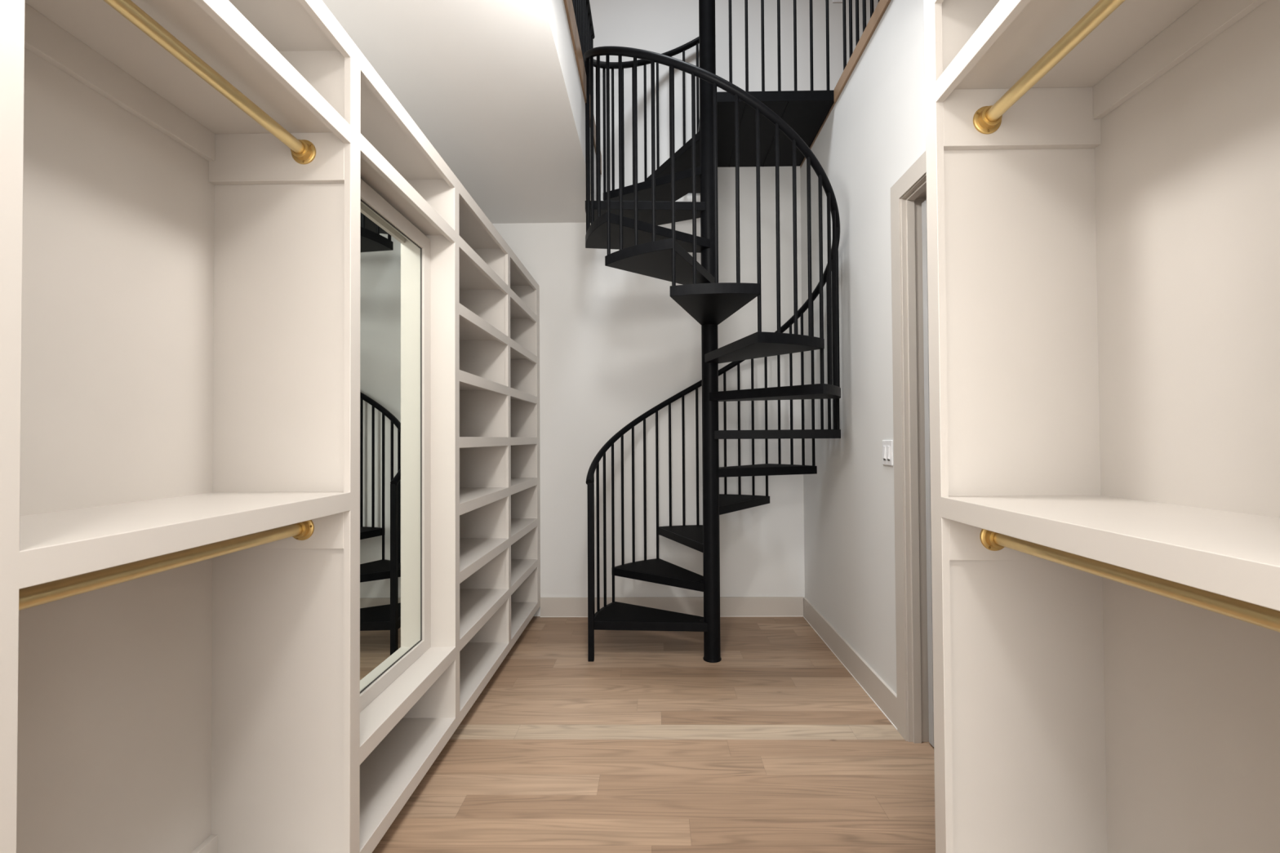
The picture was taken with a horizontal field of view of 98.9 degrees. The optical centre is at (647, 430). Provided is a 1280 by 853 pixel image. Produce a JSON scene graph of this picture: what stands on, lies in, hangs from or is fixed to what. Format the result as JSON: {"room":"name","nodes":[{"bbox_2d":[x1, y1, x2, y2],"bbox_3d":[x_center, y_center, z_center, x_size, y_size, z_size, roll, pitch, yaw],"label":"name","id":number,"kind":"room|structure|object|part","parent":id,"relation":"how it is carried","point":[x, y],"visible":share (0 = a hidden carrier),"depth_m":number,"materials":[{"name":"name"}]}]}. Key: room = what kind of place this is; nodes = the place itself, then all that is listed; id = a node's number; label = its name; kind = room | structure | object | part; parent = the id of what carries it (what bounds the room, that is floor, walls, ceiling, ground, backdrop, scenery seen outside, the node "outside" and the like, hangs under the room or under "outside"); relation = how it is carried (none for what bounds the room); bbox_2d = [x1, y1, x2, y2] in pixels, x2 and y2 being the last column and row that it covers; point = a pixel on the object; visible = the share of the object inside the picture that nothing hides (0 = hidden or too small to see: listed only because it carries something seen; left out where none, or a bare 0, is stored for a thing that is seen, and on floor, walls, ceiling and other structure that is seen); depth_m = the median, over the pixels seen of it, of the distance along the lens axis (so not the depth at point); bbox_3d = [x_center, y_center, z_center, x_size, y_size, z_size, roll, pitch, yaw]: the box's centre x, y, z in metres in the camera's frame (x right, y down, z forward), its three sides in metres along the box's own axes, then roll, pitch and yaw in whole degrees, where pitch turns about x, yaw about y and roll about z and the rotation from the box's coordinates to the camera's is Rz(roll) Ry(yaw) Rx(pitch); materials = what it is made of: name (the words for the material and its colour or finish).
{"room":"walk-in closet","nodes":[
{"label":"walk-in closet","id":0,"kind":"room"},
{"bbox_2d":[322,0,595,223],"bbox_3d":[-0.971,-1.829,1.189,4.450,0.367,6.100,0,-1,1],"label":"ceiling","id":1,"kind":"structure","parent":0,"point":[494,86],"depth_m":2.63,"materials":[{"name":"paint"}]},
{"bbox_2d":[372,616,935,852],"bbox_3d":[0.900,1.396,1.178,4.650,0.050,6.220,0,-1,1],"label":"floor","id":2,"kind":"structure","parent":0,"point":[647,745],"depth_m":2.32,"materials":[{"name":"brown wood"}]},
{"bbox_2d":[0,0,355,852],"bbox_3d":[-1.091,0.107,0.717,0.432,2.540,1.807,0,-1,1],"label":"wardrobe","id":3,"kind":"object","parent":2,"relation":"on","point":[178,289],"visible":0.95,"depth_m":1.43,"materials":[{"name":"beige paint"}]},
{"bbox_3d":[-1.301,0.071,0.730,0.012,2.460,1.773,0,-1,1],"label":"panel","id":4,"kind":"part","parent":3,"relation":"part of","materials":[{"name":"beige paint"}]},
{"bbox_2d":[18,520,314,610],"bbox_3d":[-1.008,0.277,1.169,0.072,0.072,0.838,0,-1,1],"label":"closet rod","id":5,"kind":"object","parent":3,"relation":"attached to","point":[36,595],"visible":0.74,"depth_m":1.09,"materials":[{"name":"gold metal"}]},
{"bbox_2d":[25,0,332,133],"bbox_3d":[-1.094,-0.887,1.198,0.401,0.020,0.860,0,-1,1],"label":"shelf","id":6,"kind":"object","parent":3,"relation":"attached to","point":[95,26],"depth_m":1.30,"materials":[{"name":"beige paint"}]},
{"bbox_2d":[19,491,343,548],"bbox_3d":[-1.087,0.186,1.182,0.401,0.020,0.860,0,-1,1],"label":"shelf","id":7,"kind":"object","parent":3,"relation":"attached to","point":[39,526],"depth_m":1.17,"materials":[{"name":"beige paint"}]},
{"bbox_2d":[103,0,315,164],"bbox_3d":[-1.012,-0.820,1.185,0.072,0.072,0.838,0,-1,1],"label":"closet rod","id":8,"kind":"object","parent":3,"relation":"attached to","point":[303,151],"visible":1,"depth_m":1.25,"materials":[{"name":"gold metal"}]},
{"bbox_3d":[-1.088,0.082,1.617,0.413,2.460,0.006,0,-1,1],"label":"panel","id":9,"kind":"part","parent":3,"relation":"part of","materials":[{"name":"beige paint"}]},
{"bbox_3d":[-1.102,-1.151,0.745,0.401,0.019,1.773,0,-1,1],"label":"panel","id":10,"kind":"part","parent":3,"relation":"part of","materials":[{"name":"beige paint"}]},
{"bbox_2d":[355,44,457,852],"bbox_3d":[-1.073,0.126,2.037,0.432,2.540,0.834,0,-1,1],"label":"tall cabinet","id":11,"kind":"object","parent":2,"relation":"on","point":[400,735],"visible":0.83,"depth_m":2.24,"materials":[{"name":"beige paint"}]},
{"bbox_2d":[360,178,431,712],"bbox_3d":[-0.978,0.048,2.036,0.022,1.803,0.779,0,-1,1],"label":"framed mirror","id":12,"kind":"object","parent":11,"relation":"in","point":[395,571],"visible":0.56,"depth_m":2.10,"materials":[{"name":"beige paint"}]},
{"bbox_2d":[360,156,442,235],"bbox_3d":[-1.083,-0.883,2.051,0.401,0.020,0.780,0,-1,1],"label":"shelf","id":13,"kind":"object","parent":11,"relation":"attached to","point":[369,175],"depth_m":2.07,"materials":[{"name":"beige paint"}]},
{"bbox_3d":[-1.084,-1.132,2.054,0.401,0.019,0.780,0,-1,1],"label":"panel","id":14,"kind":"part","parent":11,"relation":"part of","materials":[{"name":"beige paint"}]},
{"bbox_2d":[360,647,450,740],"bbox_3d":[-1.071,0.961,2.024,0.401,0.020,0.780,0,-1,1],"label":"shelf","id":15,"kind":"object","parent":11,"relation":"attached to","point":[375,713],"depth_m":1.99,"materials":[{"name":"beige paint"}]},
{"bbox_3d":[-1.069,1.281,2.020,0.401,0.040,0.780,0,-1,1],"label":"panel","id":16,"kind":"part","parent":11,"relation":"part of","materials":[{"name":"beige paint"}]},
{"bbox_3d":[-1.077,0.094,2.441,0.413,2.460,0.028,0,-1,1],"label":"panel","id":17,"kind":"part","parent":11,"relation":"part of","materials":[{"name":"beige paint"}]},
{"bbox_2d":[457,177,510,726],"bbox_3d":[-1.061,0.138,2.893,0.432,2.540,0.878,0,-1,1],"label":"open shelving","id":18,"kind":"object","parent":2,"relation":"on","point":[482,252],"visible":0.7,"depth_m":3.29,"materials":[{"name":"beige paint"}]},
{"bbox_3d":[-1.067,-0.258,2.899,0.401,0.020,0.844,0,-1,1],"label":"shelf","id":19,"kind":"part","parent":18,"relation":"part of","materials":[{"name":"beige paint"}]},
{"bbox_3d":[-1.069,-0.562,2.903,0.401,0.020,0.844,0,-1,1],"label":"shelf","id":20,"kind":"part","parent":18,"relation":"part of","materials":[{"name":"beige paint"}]},
{"bbox_3d":[-1.073,-1.120,2.911,0.401,0.019,0.844,0,-1,1],"label":"panel","id":21,"kind":"part","parent":18,"relation":"part of","materials":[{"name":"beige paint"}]},
{"bbox_3d":[-1.071,-0.871,2.907,0.401,0.020,0.844,0,-1,1],"label":"shelf","id":22,"kind":"part","parent":18,"relation":"part of","materials":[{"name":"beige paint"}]},
{"bbox_3d":[-1.063,0.350,2.890,0.401,0.020,0.844,0,-1,1],"label":"shelf","id":23,"kind":"part","parent":18,"relation":"part of","materials":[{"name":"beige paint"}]},
{"bbox_3d":[-1.062,0.657,2.886,0.401,0.020,0.844,0,-1,1],"label":"shelf","id":24,"kind":"part","parent":18,"relation":"part of","materials":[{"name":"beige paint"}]},
{"bbox_3d":[-1.060,0.961,2.881,0.401,0.020,0.844,0,-1,1],"label":"shelf","id":25,"kind":"part","parent":18,"relation":"part of","materials":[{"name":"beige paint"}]},
{"bbox_3d":[-1.065,0.106,3.324,0.413,2.460,0.017,0,-1,1],"label":"panel","id":26,"kind":"part","parent":18,"relation":"part of","materials":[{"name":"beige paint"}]},
{"bbox_3d":[-1.057,1.293,2.877,0.401,0.040,0.844,0,-1,1],"label":"panel","id":27,"kind":"part","parent":18,"relation":"part of","materials":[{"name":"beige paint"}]},
{"bbox_2d":[509,247,540,649],"bbox_3d":[-1.049,0.150,3.771,0.432,2.540,0.876,0,-1,1],"label":"open shelving","id":28,"kind":"object","parent":2,"relation":"on","point":[524,291],"visible":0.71,"depth_m":4.11,"materials":[{"name":"beige paint"}]},
{"bbox_3d":[-1.058,-0.550,3.747,0.401,0.020,0.775,0,-1,1],"label":"shelf","id":29,"kind":"part","parent":28,"relation":"part of","materials":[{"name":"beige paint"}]},
{"bbox_3d":[-1.060,-0.859,3.752,0.401,0.020,0.775,0,-1,1],"label":"shelf","id":30,"kind":"part","parent":28,"relation":"part of","materials":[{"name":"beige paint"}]},
{"bbox_3d":[-1.061,-1.108,3.755,0.401,0.019,0.775,0,-1,1],"label":"panel","id":31,"kind":"part","parent":28,"relation":"part of","materials":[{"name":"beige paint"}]},
{"bbox_3d":[-1.052,0.362,3.734,0.401,0.020,0.775,0,-1,1],"label":"shelf","id":32,"kind":"part","parent":28,"relation":"part of","materials":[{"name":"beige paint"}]},
{"bbox_3d":[-1.054,0.118,4.134,0.413,2.460,0.017,0,-1,1],"label":"panel","id":33,"kind":"part","parent":28,"relation":"part of","materials":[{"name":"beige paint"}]},
{"bbox_3d":[-1.050,0.669,3.730,0.401,0.020,0.775,0,-1,1],"label":"shelf","id":34,"kind":"part","parent":28,"relation":"part of","materials":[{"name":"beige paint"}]},
{"bbox_3d":[-1.048,0.973,3.726,0.401,0.020,0.775,0,-1,1],"label":"shelf","id":35,"kind":"part","parent":28,"relation":"part of","materials":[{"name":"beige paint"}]},
{"bbox_3d":[-1.046,1.305,3.721,0.401,0.040,0.775,0,-1,1],"label":"panel","id":36,"kind":"part","parent":28,"relation":"part of","materials":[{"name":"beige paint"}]},
{"bbox_2d":[583,0,840,662],"bbox_3d":[0.390,-0.847,3.414,1.553,4.507,1.578,0,-1,1],"label":"spiral staircase","id":37,"kind":"structure","parent":2,"relation":"on","point":[737,127],"depth_m":3.35,"materials":[{"name":"black metal"}]},
{"bbox_3d":[-0.349,0.866,3.359,0.034,1.088,0.034,0,-1,1],"label":"starter post","id":38,"kind":"part","parent":37,"relation":"part of","materials":[{"name":"black metal"}]},
{"bbox_3d":[0.379,-1.351,3.401,1.537,3.367,1.537,0,-1,1],"label":"handrail","id":39,"kind":"part","parent":37,"relation":"part of","materials":[{"name":"black metal"}]},
{"bbox_2d":[924,0,1279,852],"bbox_3d":[0.956,0.094,0.619,0.433,2.537,1.667,0,-1,1],"label":"wardrobe","id":40,"kind":"object","parent":2,"relation":"on","point":[1104,261],"visible":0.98,"depth_m":1.34,"materials":[{"name":"beige paint"}]},
{"bbox_3d":[0.976,0.068,1.435,0.414,2.457,0.030,0,-1,1],"label":"panel","id":41,"kind":"part","parent":40,"relation":"part of","materials":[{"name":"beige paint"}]},
{"bbox_2d":[973,0,1124,133],"bbox_3d":[0.868,-0.805,0.972,0.072,0.072,0.880,0,-1,1],"label":"closet rod","id":42,"kind":"object","parent":40,"relation":"attached to","point":[987,119],"visible":1,"depth_m":1.19,"materials":[{"name":"gold metal"}]},
{"bbox_2d":[955,0,1200,88],"bbox_3d":[0.958,-0.898,0.983,0.402,0.020,0.902,0,-1,1],"label":"shelf","id":43,"kind":"object","parent":40,"relation":"attached to","point":[1135,26],"depth_m":1.25,"materials":[{"name":"beige paint"}]},
{"bbox_2d":[948,495,1279,563],"bbox_3d":[0.964,0.173,0.968,0.402,0.020,0.902,0,-1,1],"label":"shelf","id":44,"kind":"object","parent":40,"relation":"attached to","point":[1242,531],"depth_m":1.02,"materials":[{"name":"beige paint"}]},
{"bbox_2d":[979,528,1279,632],"bbox_3d":[0.877,0.265,0.957,0.072,0.072,0.880,0,-1,1],"label":"closet rod","id":45,"kind":"object","parent":40,"relation":"attached to","point":[1264,617],"visible":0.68,"depth_m":0.94,"materials":[{"name":"gold metal"}]},
{"bbox_3d":[1.166,0.055,0.614,0.012,2.457,1.607,0,-1,1],"label":"panel","id":46,"kind":"part","parent":40,"relation":"part of","materials":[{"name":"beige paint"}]},
{"bbox_2d":[492,0,878,616],"bbox_3d":[0.247,-1.681,4.281,6.800,6.200,0.120,0,-1,1],"label":"wall","id":47,"kind":"structure","parent":0,"point":[615,344],"depth_m":4.21,"materials":[{"name":"white paint"}]},
{"bbox_2d":[563,0,601,174],"bbox_3d":[-0.415,-2.066,3.111,0.087,0.150,2.250,0,-1,1],"label":"trim","id":48,"kind":"structure","parent":47,"relation":"attached to","point":[568,4],"depth_m":2.94,"materials":[{"name":"brown wood"}]},
{"bbox_2d":[572,0,595,93],"bbox_3d":[-0.434,-2.569,3.083,0.038,0.937,2.180,0,-1,1],"label":"guard railing","id":49,"kind":"object","parent":48,"relation":"on","point":[582,10],"visible":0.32,"depth_m":3.71,"materials":[{"name":"black metal"}]},
{"bbox_3d":[-0.437,-3.018,3.089,0.038,0.038,2.180,0,-1,1],"label":"rail","id":50,"kind":"part","parent":49,"relation":"part of","materials":[{"name":"black metal"}]},
{"bbox_2d":[540,596,803,616],"bbox_3d":[0.179,1.346,4.172,1.999,0.146,0.015,0,-1,1],"label":"baseboard","id":51,"kind":"structure","parent":47,"relation":"attached to","point":[729,606],"depth_m":4.16,"materials":[{"name":"beige paint"}]},
{"bbox_2d":[540,616,803,617],"bbox_3d":[0.180,1.417,4.162,1.999,0.004,0.004,0,-1,1],"label":"trim","id":52,"kind":"structure","parent":47,"relation":"attached to","point":[540,616],"depth_m":4.15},
{"bbox_2d":[832,0,842,2],"bbox_3d":[1.475,-3.360,4.223,0.096,0.119,0.010,0,-1,1],"label":"light switch","id":53,"kind":"object","parent":47,"relation":"attached to","point":[833,1],"visible":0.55,"depth_m":4.22,"materials":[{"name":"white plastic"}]},
{"bbox_2d":[800,102,835,168],"bbox_3d":[1.596,-2.085,1.158,4.012,0.112,6.100,0,-1,1],"label":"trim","id":54,"kind":"structure","parent":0,"point":[834,103],"depth_m":3.69,"materials":[{"name":"brown wood"}]},
{"bbox_2d":[800,0,925,694],"bbox_3d":[1.203,-0.343,1.139,0.120,3.424,6.100,0,-1,1],"label":"wall","id":55,"kind":"structure","parent":0,"point":[874,131],"depth_m":2.96,"materials":[{"name":"white paint"}]},
{"bbox_2d":[803,597,897,729],"bbox_3d":[1.176,1.327,3.342,0.016,0.146,1.618,0,-1,1],"label":"baseboard","id":56,"kind":"structure","parent":55,"relation":"attached to","point":[882,695],"depth_m":3.06,"materials":[{"name":"beige paint"}]},
{"bbox_2d":[833,0,891,102],"bbox_3d":[1.196,-2.077,2.675,0.112,0.082,1.422,0,-1,1],"label":"trim","id":57,"kind":"structure","parent":55,"relation":"attached to","point":[882,5],"depth_m":2.94,"materials":[{"name":"brown wood"}]},
{"bbox_2d":[842,0,879,70],"bbox_3d":[1.197,-2.586,2.689,0.038,0.936,1.437,0,-1,1],"label":"guard railing","id":58,"kind":"object","parent":57,"relation":"on","point":[864,2],"visible":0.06,"depth_m":3.25,"materials":[{"name":"black metal"}]},
{"bbox_2d":[882,440,893,466],"bbox_3d":[1.159,0.109,2.656,0.014,0.121,0.110,0,-1,1],"label":"light switch","id":59,"kind":"object","parent":55,"relation":"attached to","point":[887,445],"visible":1,"depth_m":2.64,"materials":[{"name":"white plastic"}]},
{"bbox_3d":[2.253,-0.174,2.122,1.950,3.100,2.500,0,-1,1],"label":"wall","id":60,"kind":"structure","parent":0,"visible":0},
{"bbox_2d":[890,151,933,746],"bbox_3d":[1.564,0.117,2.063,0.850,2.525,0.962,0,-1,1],"label":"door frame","id":61,"kind":"structure","parent":60,"relation":"in","point":[908,227],"depth_m":2.45,"materials":[{"name":"beige paint"}]}
]}

